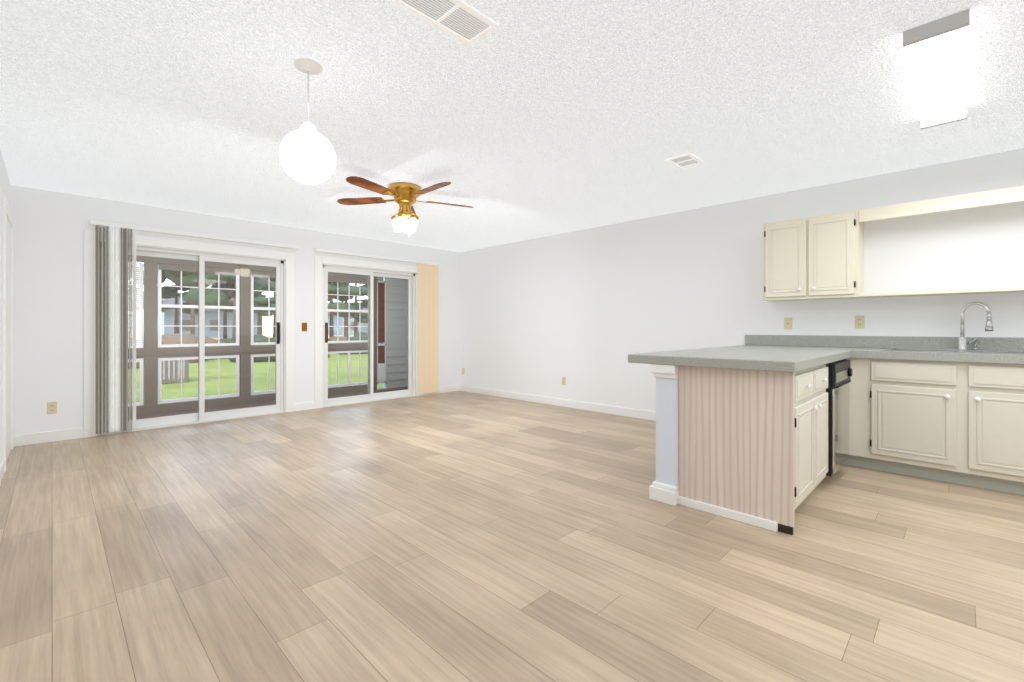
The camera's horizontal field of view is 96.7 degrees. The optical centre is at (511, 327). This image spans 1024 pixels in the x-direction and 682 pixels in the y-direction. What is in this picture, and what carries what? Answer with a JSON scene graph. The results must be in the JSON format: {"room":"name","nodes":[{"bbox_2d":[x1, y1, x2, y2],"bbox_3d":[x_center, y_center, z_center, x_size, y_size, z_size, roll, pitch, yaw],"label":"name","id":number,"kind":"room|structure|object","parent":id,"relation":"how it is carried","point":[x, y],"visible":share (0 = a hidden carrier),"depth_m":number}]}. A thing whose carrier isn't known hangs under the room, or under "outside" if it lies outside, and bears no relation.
{"room":"kitchen","nodes":[
{"label":"kitchen","id":0,"kind":"room"},
{"bbox_2d":[0,149,11,462],"bbox_3d":[-1.416,-0.110,0.915,9.600,2.440,0.150,0,0,45],"label":"wall","id":1,"kind":"structure","parent":0,"point":[5,186],"depth_m":3.45},
{"bbox_2d":[0,459,4,484],"bbox_3d":[-0.970,1.058,0.590,8.210,0.105,0.014,0,0,45],"label":"baseboard","id":2,"kind":"structure","parent":1,"relation":"attached to","point":[2,465],"depth_m":3.34},
{"bbox_2d":[2,196,13,472],"bbox_3d":[-4.249,0.050,3.838,1.020,2.120,0.020,0,0,45],"label":"door frame","id":3,"kind":"structure","parent":1,"relation":"attached to","point":[8,319],"depth_m":3.80},
{"bbox_2d":[12,185,459,434],"bbox_3d":[-2.854,-0.110,6.179,0.150,2.440,5.310,0,0,45],"label":"wall","id":4,"kind":"structure","parent":0,"point":[49,226],"depth_m":4.56},
{"bbox_2d":[14,427,83,446],"bbox_3d":[-4.484,1.058,4.405,0.030,0.105,0.495,0,0,45],"label":"baseboard","id":5,"kind":"structure","parent":4,"relation":"attached to","point":[45,437],"depth_m":4.40},
{"bbox_2d":[47,402,56,413],"bbox_3d":[-4.475,0.780,4.428,0.010,0.114,0.070,0,0,45],"label":"electrical outlet","id":6,"kind":"object","parent":4,"relation":"attached to","point":[51,407],"visible":1,"depth_m":4.42},
{"bbox_2d":[84,229,293,437],"bbox_3d":[-3.647,0.058,5.353,0.155,2.105,2.030,0,0,45],"label":"door frame","id":7,"kind":"structure","parent":4,"relation":"attached to","point":[160,247],"depth_m":5.35},
{"bbox_2d":[90,220,298,248],"bbox_3d":[-3.548,-1.067,5.318,0.075,0.055,2.030,0,0,45],"label":"blind headrail","id":8,"kind":"object","parent":4,"relation":"attached to","point":[171,232],"depth_m":5.16},
{"bbox_2d":[94,225,135,433],"bbox_3d":[-4.118,0.018,4.727,0.088,2.115,0.325,0,0,45],"label":"blind stack","id":9,"kind":"object","parent":8,"relation":"hanging from","point":[113,332],"visible":1,"depth_m":4.71},
{"bbox_2d":[128,255,275,420],"bbox_3d":[-3.664,0.107,5.371,0.051,1.791,1.622,0,0,45],"label":"window","id":10,"kind":"structure","parent":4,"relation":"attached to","point":[205,337],"depth_m":5.38},
{"bbox_2d":[302,323,306,330],"bbox_3d":[-2.791,-0.010,6.125,0.016,0.114,0.070,0,0,45],"label":"light switch","id":11,"kind":"object","parent":4,"relation":"in","point":[304,326],"depth_m":6.13},
{"bbox_2d":[294,401,314,410],"bbox_3d":[-2.792,1.058,6.125,0.014,0.105,0.270,0,0,45],"label":"baseboard","id":12,"kind":"structure","parent":4,"relation":"attached to","point":[305,405],"depth_m":6.12},
{"bbox_2d":[328,273,407,398],"bbox_3d":[-2.145,0.107,6.906,0.051,1.791,1.342,0,0,45],"label":"window","id":13,"kind":"structure","parent":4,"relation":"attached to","point":[369,331],"depth_m":7.00},
{"bbox_2d":[315,255,422,408],"bbox_3d":[-2.127,0.058,6.889,0.155,2.105,1.750,0,0,45],"label":"door frame","id":14,"kind":"structure","parent":4,"relation":"attached to","point":[371,396],"depth_m":6.80},
{"bbox_2d":[315,248,438,264],"bbox_3d":[-1.965,-1.067,6.918,0.075,0.055,2.030,0,0,45],"label":"blind headrail","id":15,"kind":"object","parent":4,"relation":"attached to","point":[316,249],"depth_m":6.76},
{"bbox_2d":[418,263,438,393],"bbox_3d":[-1.380,0.018,7.494,0.059,2.115,0.380,0,0,45],"label":"blind stack","id":16,"kind":"object","parent":15,"relation":"hanging from","point":[428,328],"visible":0.98,"depth_m":7.49},
{"bbox_2d":[423,385,459,394],"bbox_3d":[-1.197,1.058,7.737,0.014,0.105,0.765,0,0,45],"label":"baseboard","id":17,"kind":"structure","parent":4,"relation":"attached to","point":[453,388],"depth_m":7.82},
{"bbox_2d":[128,255,376,415],"bbox_3d":[-3.798,-0.046,6.164,1.170,2.328,4.820,0,0,45],"label":"wall frame","id":18,"kind":"object","parent":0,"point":[151,305],"depth_m":6.49},
{"bbox_2d":[128,262,385,405],"bbox_3d":[-3.889,0.080,6.796,0.050,1.860,4.430,0,0,45],"label":"sunroom windows","id":19,"kind":"structure","parent":18,"relation":"attached to","point":[159,325],"depth_m":6.63},
{"bbox_2d":[128,263,130,347],"bbox_3d":[-4.852,-0.280,5.771,0.027,1.063,0.019,0,0,45],"label":"shades","id":20,"kind":"object","parent":19,"relation":"attached to","point":[128,263],"depth_m":5.77},
{"bbox_2d":[136,264,142,347],"bbox_3d":[-4.783,-0.278,5.842,0.027,1.066,0.060,0,0,45],"label":"shades","id":21,"kind":"object","parent":19,"relation":"attached to","point":[139,266],"depth_m":5.84},
{"bbox_2d":[159,263,197,271],"bbox_3d":[-4.492,-0.803,6.135,0.027,0.082,0.418,0,0,45],"label":"shades","id":22,"kind":"object","parent":19,"relation":"attached to","point":[163,266],"depth_m":6.12},
{"bbox_2d":[205,267,238,274],"bbox_3d":[-4.137,-0.804,6.495,0.027,0.082,0.407,0,0,45],"label":"shades","id":23,"kind":"object","parent":19,"relation":"attached to","point":[233,272],"depth_m":6.48},
{"bbox_2d":[252,271,274,277],"bbox_3d":[-3.757,-0.804,6.878,0.027,0.082,0.304,0,0,45],"label":"shades","id":24,"kind":"object","parent":19,"relation":"attached to","point":[255,273],"depth_m":6.86},
{"bbox_2d":[328,277,367,284],"bbox_3d":[-2.817,-0.804,7.829,0.027,0.082,0.698,0,0,45],"label":"shades","id":25,"kind":"object","parent":19,"relation":"attached to","point":[342,280],"depth_m":7.80},
{"bbox_2d":[378,282,384,381],"bbox_3d":[-2.378,0.080,8.271,0.027,1.794,0.120,0,0,45],"label":"shades","id":26,"kind":"object","parent":19,"relation":"attached to","point":[380,363],"depth_m":8.28},
{"bbox_2d":[0,391,1023,681],"bbox_3d":[0.512,1.160,2.863,9.600,0.100,5.630,0,0,45],"label":"floor","id":27,"kind":"structure","parent":0,"point":[458,537],"depth_m":2.14},
{"bbox_2d":[676,362,835,534],"bbox_3d":[1.608,0.673,2.961,0.664,0.875,0.912,0,0,45],"label":"base cabinet","id":28,"kind":"object","parent":27,"relation":"on","point":[769,432],"depth_m":2.64},
{"bbox_2d":[628,346,859,373],"bbox_3d":[1.947,0.206,3.545,0.980,0.057,2.338,0,0,45],"label":"countertop","id":29,"kind":"structure","parent":28,"relation":"on","point":[778,359],"depth_m":2.91},
{"bbox_2d":[836,358,851,471],"bbox_3d":[2.151,0.673,3.502,0.652,0.875,0.621,0,0,45],"label":"dishwasher","id":30,"kind":"object","parent":27,"relation":"on","point":[843,365],"depth_m":3.31},
{"bbox_2d":[852,354,855,465],"bbox_3d":[2.416,0.673,3.770,0.652,0.875,0.132,0,0,45],"label":"base cabinet","id":31,"kind":"object","parent":27,"relation":"on","point":[853,355],"depth_m":3.60},
{"bbox_2d":[856,358,959,483],"bbox_3d":[3.105,0.673,3.607,0.660,0.875,0.621,0,0,45],"label":"base cabinet","id":32,"kind":"object","parent":27,"relation":"on","point":[908,413],"depth_m":3.36},
{"bbox_2d":[852,346,1023,365],"bbox_3d":[3.682,0.206,3.024,2.220,0.057,0.638,0,0,45],"label":"countertop","id":33,"kind":"structure","parent":32,"relation":"on","point":[865,351],"depth_m":3.26},
{"bbox_2d":[884,346,1023,353],"bbox_3d":[3.327,0.261,3.362,0.870,0.180,0.450,0,0,45],"label":"sink","id":34,"kind":"object","parent":33,"relation":"in","point":[885,347],"depth_m":3.39},
{"bbox_2d":[956,302,993,349],"bbox_3d":[3.503,-0.012,3.447,0.193,0.366,0.244,0,0,45],"label":"faucet","id":35,"kind":"object","parent":33,"relation":"on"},
{"bbox_2d":[960,362,1023,494],"bbox_3d":[3.528,0.673,3.188,0.530,0.875,0.621,0,0,45],"label":"base cabinet","id":36,"kind":"object","parent":27,"relation":"on","point":[991,393],"depth_m":3.06},
{"bbox_2d":[0,0,1023,251],"bbox_3d":[0.512,-1.380,2.863,9.600,0.100,5.630,0,0,45],"label":"ceiling","id":37,"kind":"structure","parent":0,"point":[532,118],"depth_m":2.71},
{"bbox_2d":[279,58,335,184],"bbox_3d":[-1.034,-1.032,2.310,0.264,0.597,0.264,0,0,45],"label":"globe pendant light","id":38,"kind":"object","parent":37,"relation":"hanging from","point":[307,155],"visible":1,"depth_m":2.23},
{"bbox_2d":[337,176,473,236],"bbox_3d":[-0.975,-1.093,4.265,1.270,0.473,1.320,0,0,45],"label":"ceiling fan","id":39,"kind":"object","parent":37,"relation":"hanging from","point":[405,195],"visible":1,"depth_m":4.22},
{"bbox_2d":[392,0,498,45],"bbox_3d":[-0.272,-1.325,1.922,0.200,0.010,0.410,0,0,45],"label":"ceiling vent","id":40,"kind":"object","parent":37,"relation":"in","point":[463,22],"visible":1,"depth_m":1.94},
{"bbox_2d":[665,153,703,168],"bbox_3d":[1.378,-1.325,3.624,0.200,0.010,0.270,0,0,45],"label":"ceiling vent","id":41,"kind":"object","parent":37,"relation":"in","point":[685,160],"visible":1,"depth_m":3.62},
{"bbox_2d":[903,8,969,128],"bbox_3d":[2.260,-1.298,2.403,0.212,0.063,1.225,0,0,45],"label":"fluorescent ceiling light","id":42,"kind":"object","parent":37,"relation":"attached to","point":[937,50],"visible":1,"depth_m":2.22},
{"bbox_2d":[460,148,1023,411],"bbox_3d":[1.959,-0.110,5.285,10.950,2.440,0.150,0,0,45],"label":"wall","id":43,"kind":"structure","parent":0,"point":[584,312],"depth_m":5.00},
{"bbox_2d":[460,385,655,420],"bbox_3d":[0.739,1.058,6.377,4.680,0.105,0.014,0,0,45],"label":"baseboard","id":44,"kind":"structure","parent":43,"relation":"attached to","point":[641,414],"depth_m":6.33},
{"bbox_2d":[562,377,565,384],"bbox_3d":[0.727,0.750,6.393,0.070,0.114,0.010,0,0,45],"label":"electrical outlet","id":45,"kind":"object","parent":43,"relation":"attached to","point":[563,380],"visible":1,"depth_m":6.39},
{"bbox_2d":[784,318,791,328],"bbox_3d":[2.695,-0.040,4.444,0.070,0.114,0.010,0,0,45],"label":"jack","id":46,"kind":"object","parent":43,"relation":"attached to","point":[787,323],"visible":1,"depth_m":4.44},
{"bbox_2d":[763,210,867,301],"bbox_3d":[2.745,-0.625,4.174,0.730,0.730,0.321,0,0,45],"label":"upper cabinet","id":47,"kind":"object","parent":43,"relation":"attached to","point":[821,257],"depth_m":4.02},
{"bbox_2d":[855,316,864,327],"bbox_3d":[3.094,-0.050,4.051,0.070,0.114,0.010,0,0,45],"label":"outlet","id":48,"kind":"object","parent":43,"relation":"attached to","point":[859,321],"visible":1,"depth_m":4.05},
{"bbox_2d":[744,335,1023,349],"bbox_3d":[3.550,0.126,3.587,3.200,0.105,0.022,0,0,45],"label":"backsplash","id":49,"kind":"structure","parent":43,"relation":"attached to","point":[750,340],"depth_m":3.95},
{"label":"outside","id":50,"kind":"structure","parent":0,"visible":0},
{"bbox_2d":[128,264,382,404],"bbox_3d":[-81.044,-6.974,108.337,252.380,18.242,220.000,0,0,45],"label":"landscape","id":51,"kind":"structure","parent":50,"point":[232,386],"depth_m":25.94},
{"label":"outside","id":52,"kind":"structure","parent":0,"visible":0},
{"bbox_2d":[128,386,407,419],"bbox_3d":[-3.467,1.169,6.498,1.170,0.102,5.760,0,0,45],"label":"floor carpet","id":53,"kind":"object","parent":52,"point":[218,408],"depth_m":6.46},
{"bbox_2d":[383,277,407,388],"bbox_3d":[-2.078,-0.048,8.648,0.120,2.332,0.750,0,0,45],"label":"siding","id":54,"kind":"object","parent":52,"point":[393,323],"depth_m":8.50}
]}

